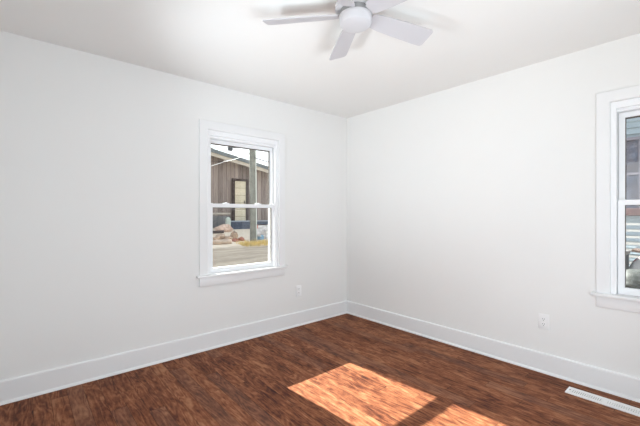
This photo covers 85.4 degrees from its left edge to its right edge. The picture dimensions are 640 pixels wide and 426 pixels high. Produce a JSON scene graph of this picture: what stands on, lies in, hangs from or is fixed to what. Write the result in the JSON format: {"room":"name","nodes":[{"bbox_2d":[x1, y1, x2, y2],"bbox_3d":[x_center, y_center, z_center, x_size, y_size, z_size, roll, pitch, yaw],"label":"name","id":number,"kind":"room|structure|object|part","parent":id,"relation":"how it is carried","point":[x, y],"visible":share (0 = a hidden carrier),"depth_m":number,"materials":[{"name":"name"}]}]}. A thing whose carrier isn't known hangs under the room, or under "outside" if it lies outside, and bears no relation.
{"room":"empty bedroom","nodes":[
{"label":"empty bedroom","id":0,"kind":"room"},
{"bbox_2d":[0,31,346,380],"bbox_3d":[-1.011,0.024,3.297,3.738,2.540,0.150,0,0,-41],"label":"wall","id":1,"kind":"structure","parent":0,"point":[99,155],"depth_m":2.72,"materials":[{"name":"white paint"}]},
{"bbox_2d":[0,300,346,405],"bbox_3d":[-0.953,1.168,3.230,3.438,0.152,0.029,0,0,-41],"label":"baseboard","id":2,"kind":"structure","parent":1,"relation":"attached to","point":[22,387],"depth_m":2.83,"materials":[{"name":"white paint"}]},
{"bbox_2d":[196,119,288,286],"bbox_3d":[-0.782,-0.095,3.485,0.991,1.508,0.226,0,0,-41],"label":"window","id":3,"kind":"structure","parent":1,"relation":"in","point":[210,132],"depth_m":3.44,"materials":[{"name":"white paint"}]},
{"bbox_3d":[-0.796,-0.381,3.499,0.712,0.645,0.030,0,0,-41],"label":"sash","id":4,"kind":"part","parent":3,"relation":"part of","materials":[{"name":"white plastic"}]},
{"bbox_3d":[-0.774,0.232,3.474,0.712,0.652,0.030,0,0,-41],"label":"sash","id":5,"kind":"part","parent":3,"relation":"part of","materials":[{"name":"white plastic"}]},
{"bbox_3d":[-0.799,-0.096,3.503,0.778,1.350,0.176,0,0,-41],"label":"frame","id":6,"kind":"part","parent":3,"relation":"part of","materials":[{"name":"white plastic"}]},
{"bbox_2d":[296,285,300,296],"bbox_3d":[-0.236,0.861,3.861,0.075,0.120,0.009,0,0,-41],"label":"electrical outlet","id":7,"kind":"object","parent":1,"relation":"attached to","point":[298,288],"visible":1,"depth_m":3.86,"materials":[{"name":"white plastic"}]},
{"bbox_2d":[213,228,267,267],"bbox_3d":[-7.977,1.123,16.893,60.000,1.441,60.000,0,0,-41],"label":"ground","id":8,"kind":"structure","parent":0,"point":[232,254],"depth_m":11.14,"materials":[{"name":"grey concrete"}]},
{"bbox_2d":[213,230,223,233],"bbox_3d":[-5.298,0.791,14.516,2.570,0.168,0.138,0,0,-34],"label":"timber","id":9,"kind":"object","parent":8,"relation":"on","point":[218,231],"visible":0.2,"depth_m":15.06,"materials":[{"name":"brown wood"}]},
{"bbox_2d":[216,233,224,238],"bbox_3d":[-3.945,0.891,13.770,0.392,0.209,0.484,0,0,-41],"label":"rubble stone","id":10,"kind":"object","parent":8,"relation":"on","point":[220,235],"visible":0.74,"depth_m":13.62,"materials":[{"name":"stone"}]},
{"bbox_2d":[213,239,231,244],"bbox_3d":[-4.199,1.015,12.096,2.274,0.208,0.180,0,0,-33],"label":"timber","id":11,"kind":"object","parent":8,"relation":"on","point":[226,241],"visible":0.32,"depth_m":12.47,"materials":[{"name":"beige wood"}]},
{"bbox_2d":[215,224,232,231],"bbox_3d":[-4.363,0.671,15.787,0.884,0.397,0.463,0,0,-41],"label":"heap","id":12,"kind":"object","parent":8,"relation":"on","point":[226,227],"visible":0.71,"depth_m":15.64,"materials":[{"name":"stone"}]},
{"bbox_2d":[225,217,230,225],"bbox_3d":[-4.330,0.460,16.342,0.260,0.640,0.260,0,0,-41],"label":"gas cylinder","id":13,"kind":"object","parent":8,"relation":"on","point":[227,220],"visible":0.7,"depth_m":16.26,"materials":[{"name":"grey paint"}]},
{"bbox_2d":[230,231,237,238],"bbox_3d":[-3.441,0.847,13.950,0.343,0.340,0.338,0,0,-41],"label":"rubble stone","id":14,"kind":"object","parent":8,"relation":"on","point":[233,234],"visible":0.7,"depth_m":13.82,"materials":[{"name":"beige stone"}]},
{"bbox_2d":[211,148,267,227],"bbox_3d":[-10.952,-0.841,19.575,22.000,5.370,13.050,0,0,-41],"label":"barn","id":15,"kind":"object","parent":8,"relation":"on","point":[230,180],"visible":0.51,"depth_m":17.32,"materials":[{"name":"weathered brown wood siding"},{"name":"white painted trim"}]},
{"bbox_3d":[-4.044,-0.506,17.586,0.900,2.500,0.090,0,0,-41],"label":"door frame","id":16,"kind":"part","parent":15,"relation":"part of","materials":[{"name":"brown wood"}]},
{"bbox_3d":[-4.053,-0.586,17.605,0.610,2.100,0.050,0,0,-41],"label":"door","id":17,"kind":"part","parent":15,"relation":"part of","materials":[{"name":"beige wood"}]},
{"bbox_2d":[231,220,267,228],"bbox_3d":[-2.196,0.649,18.613,6.060,0.590,0.310,0,0,-41],"label":"wall","id":18,"kind":"structure","parent":8,"relation":"on","point":[234,224],"depth_m":17.09,"materials":[{"name":"blue"}]},
{"bbox_2d":[234,239,267,246],"bbox_3d":[-1.602,1.085,13.494,3.274,0.296,1.114,0,0,-41],"label":"dry grass","id":19,"kind":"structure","parent":8,"relation":"on","point":[264,242],"depth_m":12.79,"materials":[{"name":"yellow plant"}]},
{"bbox_2d":[249,150,256,240],"bbox_3d":[-2.721,-2.976,13.605,2.000,8.903,0.295,0,0,-41],"label":"utility pole","id":20,"kind":"object","parent":8,"relation":"on","point":[252,153],"visible":0.3,"depth_m":13.60,"materials":[{"name":"grey wood"}]},
{"bbox_2d":[257,234,264,239],"bbox_3d":[-2.400,0.960,14.044,0.210,0.211,0.230,0,0,38],"label":"crate","id":21,"kind":"object","parent":8,"relation":"on","point":[260,236],"visible":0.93,"depth_m":13.98,"materials":[{"name":"blue plastic"}]},
{"bbox_2d":[257,224,267,234],"bbox_3d":[-2.531,0.728,15.252,0.470,0.484,0.870,0,0,45],"label":"crate","id":22,"kind":"object","parent":8,"relation":"on","point":[260,227],"visible":0.33,"depth_m":14.97,"materials":[{"name":"white plastic"}]},
{"bbox_2d":[262,231,267,238],"bbox_3d":[-2.132,0.883,14.606,0.510,0.316,0.390,0,0,-35],"label":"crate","id":23,"kind":"object","parent":8,"relation":"on","point":[265,233],"visible":0.41,"depth_m":14.36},
{"bbox_2d":[626,117,639,265],"bbox_3d":[7.872,-0.981,4.615,4.850,5.650,9.300,0,0,-41],"label":"house","id":24,"kind":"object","parent":8,"relation":"on","point":[633,124],"visible":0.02,"depth_m":5.25,"materials":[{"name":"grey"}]},
{"bbox_3d":[4.952,-0.589,5.034,0.015,1.065,1.710,0,0,-41],"label":"glass pane","id":25,"kind":"part","parent":24,"relation":"part of","materials":[{"name":"grey glass"}]},
{"bbox_3d":[4.908,-0.021,4.996,0.140,0.110,1.950,0,0,-41],"label":"window sill","id":26,"kind":"part","parent":24,"relation":"part of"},
{"bbox_2d":[626,223,639,263],"bbox_3d":[5.964,0.990,3.266,0.082,1.708,5.950,0,0,-41],"label":"fence","id":27,"kind":"object","parent":8,"relation":"on","point":[627,230],"visible":0.02,"depth_m":4.95,"materials":[{"name":"white paint"}]},
{"bbox_2d":[0,0,639,117],"bbox_3d":[0.195,-1.271,1.900,3.738,0.150,3.842,0,0,-41],"label":"ceiling","id":28,"kind":"structure","parent":0,"point":[223,43],"depth_m":2.40,"materials":[{"name":"white paint"}]},
{"bbox_2d":[263,0,432,59],"bbox_3d":[0.220,-1.109,1.893,1.011,0.174,0.983,0,0,-41],"label":"ceiling fan","id":29,"kind":"object","parent":28,"relation":"hanging from","point":[354,16],"visible":1,"depth_m":1.96,"materials":[{"name":"white plastic"}]},
{"bbox_3d":[-0.107,-1.098,1.961,0.424,0.046,0.122,0,0,10],"label":"fan blade","id":30,"kind":"part","parent":29,"relation":"part of","materials":[{"name":"white plastic"}]},
{"bbox_3d":[0.152,-1.085,2.214,0.122,0.045,0.424,0,0,-9],"label":"fan blade","id":31,"kind":"part","parent":29,"relation":"part of","materials":[{"name":"white plastic"}]},
{"bbox_3d":[0.054,-1.101,1.638,0.121,0.051,0.424,0,0,28],"label":"fan blade","id":32,"kind":"part","parent":29,"relation":"part of","materials":[{"name":"white plastic"}]},
{"bbox_2d":[340,10,371,32],"bbox_3d":[0.195,-1.046,1.910,0.175,0.049,0.175,0,0,-41],"label":"diffuser","id":33,"kind":"object","parent":29,"relation":"attached to","point":[351,21],"depth_m":1.86,"materials":[{"name":"white glass"}]},
{"bbox_3d":[0.409,-1.090,1.690,0.120,0.050,0.424,0,0,-44],"label":"fan blade","id":34,"kind":"part","parent":29,"relation":"part of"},
{"bbox_3d":[0.471,-1.081,2.045,0.424,0.051,0.121,0,0,-27],"label":"fan blade","id":35,"kind":"part","parent":29,"relation":"part of","materials":[{"name":"white plastic"}]},
{"bbox_2d":[0,313,639,425],"bbox_3d":[0.195,1.304,1.900,3.738,0.120,3.842,0,0,-41],"label":"floor","id":36,"kind":"structure","parent":0,"point":[346,369],"depth_m":2.40,"materials":[{"name":"brown wood"}]},
{"bbox_2d":[565,386,639,416],"bbox_3d":[1.877,1.238,2.292,0.106,0.011,0.408,0,0,-41],"label":"floor vent","id":37,"kind":"object","parent":36,"relation":"in","point":[623,407],"visible":1,"depth_m":2.28,"materials":[{"name":"white metal"}]},
{"bbox_2d":[347,33,639,377],"bbox_3d":[1.553,0.024,3.072,0.150,2.540,3.542,0,0,-41],"label":"wall","id":38,"kind":"structure","parent":0,"point":[471,207],"depth_m":2.99,"materials":[{"name":"white paint"}]},
{"bbox_2d":[347,301,639,402],"bbox_3d":[1.490,1.168,3.008,0.029,0.152,3.526,0,0,-41],"label":"baseboard","id":39,"kind":"structure","parent":38,"relation":"attached to","point":[625,386],"depth_m":2.86,"materials":[{"name":"white paint"}]},
{"bbox_2d":[538,313,548,329],"bbox_3d":[1.753,0.848,2.719,0.009,0.120,0.075,0,0,-41],"label":"electrical outlet","id":40,"kind":"object","parent":38,"relation":"attached to","point":[543,319],"visible":1,"depth_m":2.72,"materials":[{"name":"white plastic"}]},
{"bbox_2d":[590,85,639,312],"bbox_3d":[2.328,-0.095,2.162,0.226,1.508,0.991,0,0,-41],"label":"window","id":41,"kind":"structure","parent":38,"relation":"in","point":[612,292],"depth_m":2.41,"materials":[{"name":"white paint"}]},
{"bbox_3d":[2.346,-0.096,2.179,0.176,1.350,0.778,0,0,-41],"label":"frame","id":42,"kind":"part","parent":41,"relation":"part of","materials":[{"name":"white plastic"}]},
{"bbox_3d":[2.316,0.232,2.154,0.030,0.652,0.712,0,0,-41],"label":"sash","id":43,"kind":"part","parent":41,"relation":"part of","materials":[{"name":"white plastic"}]},
{"bbox_3d":[2.342,-0.381,2.176,0.030,0.645,0.712,0,0,-41],"label":"sash","id":44,"kind":"part","parent":41,"relation":"part of","materials":[{"name":"white plastic"}]},
{"bbox_3d":[1.710,1.854,1.080,20.000,0.220,15.400,0,0,-41],"label":"driveway","id":45,"kind":"object","parent":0,"visible":0},
{"bbox_3d":[3.656,1.334,3.783,0.820,1.020,1.850,0,0,-41],"label":"bench","id":46,"kind":"object","parent":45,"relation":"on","visible":0},
{"bbox_2d":[626,250,629,268],"bbox_3d":[3.526,0.634,4.226,0.340,0.380,0.340,0,0,-41],"label":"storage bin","id":47,"kind":"object","parent":46,"relation":"on","point":[627,251],"visible":0.19,"depth_m":4.13,"materials":[{"name":"plastic"}]},
{"bbox_2d":[626,269,639,288],"bbox_3d":[3.461,0.705,3.706,0.345,0.225,0.649,0,0,-41],"label":"tarpaulin","id":48,"kind":"object","parent":46,"relation":"on","point":[632,275],"visible":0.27,"depth_m":3.67,"materials":[{"name":"grey plastic"}]},
{"bbox_2d":[628,257,639,268],"bbox_3d":[3.738,0.650,3.979,0.305,0.320,0.312,0,0,-41],"label":"cloth bag","id":49,"kind":"object","parent":46,"relation":"on","point":[635,264],"visible":0.34,"depth_m":3.98,"materials":[{"name":"grey fabric"}]},
{"bbox_3d":[3.967,0.676,3.702,0.350,0.294,0.341,0,0,-41],"label":"cloth bag","id":50,"kind":"object","parent":46,"relation":"on","visible":0},
{"bbox_2d":[631,248,639,252],"bbox_3d":[3.836,0.464,3.866,0.280,0.105,0.517,0,0,-41],"label":"cardboard sheet","id":51,"kind":"object","parent":50,"relation":"on","point":[637,250],"visible":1,"depth_m":3.96,"materials":[{"name":"beige cardboard"}]}
]}

